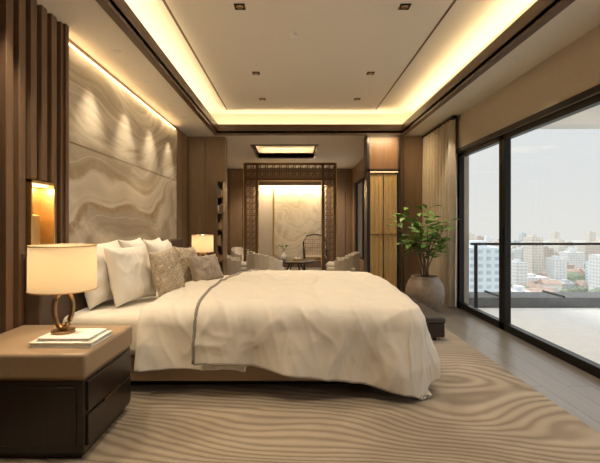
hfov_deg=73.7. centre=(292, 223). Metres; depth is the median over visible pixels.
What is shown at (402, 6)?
recessed light
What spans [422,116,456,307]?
curtain
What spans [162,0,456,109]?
ceiling panel
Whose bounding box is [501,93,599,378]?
window
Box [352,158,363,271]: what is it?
wall
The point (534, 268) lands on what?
city skyline
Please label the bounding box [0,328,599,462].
area rug
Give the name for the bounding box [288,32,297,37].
smoke detector
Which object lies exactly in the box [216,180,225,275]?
bookshelf
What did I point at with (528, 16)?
trim
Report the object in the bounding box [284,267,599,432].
floor
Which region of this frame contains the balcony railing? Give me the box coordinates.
[470,243,599,307]
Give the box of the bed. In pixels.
[22,238,439,399]
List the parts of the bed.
headboard, mattress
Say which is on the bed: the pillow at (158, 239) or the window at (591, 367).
the pillow at (158, 239)
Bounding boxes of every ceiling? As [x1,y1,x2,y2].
[37,0,599,168]
[538,105,599,128]
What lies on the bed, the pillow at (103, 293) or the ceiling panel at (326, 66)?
the pillow at (103, 293)
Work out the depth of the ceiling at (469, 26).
4.87 m
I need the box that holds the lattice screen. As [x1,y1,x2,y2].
[243,162,336,269]
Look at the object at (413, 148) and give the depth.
7.58 m
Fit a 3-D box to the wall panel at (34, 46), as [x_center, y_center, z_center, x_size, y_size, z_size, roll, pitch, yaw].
[-1.940,-0.180,0.880,0.120,2.960,4.960,0,0,0]
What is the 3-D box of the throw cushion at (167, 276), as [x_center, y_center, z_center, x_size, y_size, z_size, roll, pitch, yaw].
[-1.161,0.457,3.700,0.256,0.472,0.386,0,0,0]
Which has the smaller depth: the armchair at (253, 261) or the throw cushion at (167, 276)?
the throw cushion at (167, 276)
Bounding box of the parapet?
[469,290,599,307]
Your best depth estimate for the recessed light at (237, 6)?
3.75 m
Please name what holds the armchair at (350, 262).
on the living room rug
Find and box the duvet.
[194,270,439,399]
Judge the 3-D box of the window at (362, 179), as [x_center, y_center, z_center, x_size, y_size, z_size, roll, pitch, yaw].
[1.860,-0.125,10.600,0.060,2.150,2.200,0,0,0]
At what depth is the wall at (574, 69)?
4.33 m
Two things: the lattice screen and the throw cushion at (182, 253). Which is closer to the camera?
the throw cushion at (182, 253)
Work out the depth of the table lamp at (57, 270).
2.28 m
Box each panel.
[69,43,177,243]
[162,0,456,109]
[259,186,325,260]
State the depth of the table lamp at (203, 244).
5.27 m
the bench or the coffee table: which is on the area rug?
the bench
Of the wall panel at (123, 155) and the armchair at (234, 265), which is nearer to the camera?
the wall panel at (123, 155)
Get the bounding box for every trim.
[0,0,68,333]
[96,0,574,135]
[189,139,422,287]
[230,168,351,256]
[250,145,318,158]
[456,84,599,152]
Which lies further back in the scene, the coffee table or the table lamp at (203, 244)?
the coffee table
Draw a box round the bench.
[402,292,445,339]
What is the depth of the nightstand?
2.16 m
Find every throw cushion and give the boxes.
[148,247,184,296]
[173,246,197,282]
[186,254,223,281]
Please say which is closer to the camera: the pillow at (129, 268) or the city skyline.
the pillow at (129, 268)
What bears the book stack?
on the nightstand
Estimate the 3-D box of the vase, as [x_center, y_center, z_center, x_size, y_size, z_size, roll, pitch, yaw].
[-0.214,0.649,9.450,0.318,0.421,0.325,0,0,0]
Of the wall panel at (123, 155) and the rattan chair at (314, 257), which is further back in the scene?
the rattan chair at (314, 257)
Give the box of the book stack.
[28,328,112,347]
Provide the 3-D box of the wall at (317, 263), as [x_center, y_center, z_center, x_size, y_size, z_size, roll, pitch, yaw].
[0.275,-0.450,12.100,4.950,3.500,0.200,0,0,0]
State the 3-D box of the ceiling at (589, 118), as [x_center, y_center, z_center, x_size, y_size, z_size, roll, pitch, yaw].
[3.900,-1.665,1.725,2.300,0.270,9.450,0,0,0]
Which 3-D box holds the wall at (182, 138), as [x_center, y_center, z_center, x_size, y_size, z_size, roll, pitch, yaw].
[-2.090,-0.450,5.200,0.220,3.500,14.000,0,0,0]
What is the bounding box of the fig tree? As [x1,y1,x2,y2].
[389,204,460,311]
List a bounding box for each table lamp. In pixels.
[26,243,97,334]
[192,235,213,255]
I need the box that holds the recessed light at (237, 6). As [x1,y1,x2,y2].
[234,4,245,9]
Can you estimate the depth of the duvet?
2.94 m
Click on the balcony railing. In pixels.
(474, 244)
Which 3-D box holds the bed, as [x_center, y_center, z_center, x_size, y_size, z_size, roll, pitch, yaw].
[-0.407,0.746,4.612,3.086,1.072,3.625,0,0,0]
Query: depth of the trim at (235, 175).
11.97 m
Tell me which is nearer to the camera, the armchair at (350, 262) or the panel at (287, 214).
the armchair at (350, 262)
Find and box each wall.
[69,38,187,247]
[188,137,421,291]
[227,169,361,266]
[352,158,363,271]
[456,24,599,306]
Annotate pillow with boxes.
[84,240,120,309]
[104,244,155,307]
[118,238,143,247]
[143,237,160,243]
[145,239,171,290]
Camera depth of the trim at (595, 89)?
4.11 m
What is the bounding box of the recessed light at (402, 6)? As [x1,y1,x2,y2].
[398,4,410,9]
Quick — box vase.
[278,244,288,260]
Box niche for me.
[26,179,54,252]
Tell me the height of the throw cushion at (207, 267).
0.302 m
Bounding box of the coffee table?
[278,258,315,269]
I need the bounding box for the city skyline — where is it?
[469,231,599,291]
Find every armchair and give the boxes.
[227,254,245,275]
[231,247,254,261]
[244,254,284,271]
[326,252,359,271]
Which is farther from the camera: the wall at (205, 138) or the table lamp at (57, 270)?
the wall at (205, 138)
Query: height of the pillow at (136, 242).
0.533 m
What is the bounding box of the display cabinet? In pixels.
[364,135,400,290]
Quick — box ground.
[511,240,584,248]
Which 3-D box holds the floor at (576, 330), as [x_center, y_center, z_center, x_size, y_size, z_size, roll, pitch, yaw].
[3.900,1.460,1.650,2.300,0.280,9.300,0,0,0]
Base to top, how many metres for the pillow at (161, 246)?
0.505 m
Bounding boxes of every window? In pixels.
[356,178,363,260]
[458,135,501,328]
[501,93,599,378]
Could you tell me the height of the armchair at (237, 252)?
0.658 m
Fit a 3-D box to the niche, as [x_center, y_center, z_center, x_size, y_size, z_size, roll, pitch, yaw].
[-1.938,0.135,3.015,0.115,0.910,0.290,0,0,0]
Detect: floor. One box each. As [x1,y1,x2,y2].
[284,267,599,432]
[478,308,599,363]
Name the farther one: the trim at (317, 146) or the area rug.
the trim at (317, 146)
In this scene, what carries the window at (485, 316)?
in the wall at (574, 69)
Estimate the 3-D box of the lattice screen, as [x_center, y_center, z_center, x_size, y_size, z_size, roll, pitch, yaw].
[-0.075,-0.123,10.000,2.334,2.823,0.060,0,0,0]
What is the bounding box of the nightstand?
[0,325,131,457]
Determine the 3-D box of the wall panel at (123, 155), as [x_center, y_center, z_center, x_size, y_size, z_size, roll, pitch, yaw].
[-1.970,-0.650,5.058,0.060,1.900,3.385,0,0,0]
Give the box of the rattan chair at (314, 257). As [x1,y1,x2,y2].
[302,233,328,270]

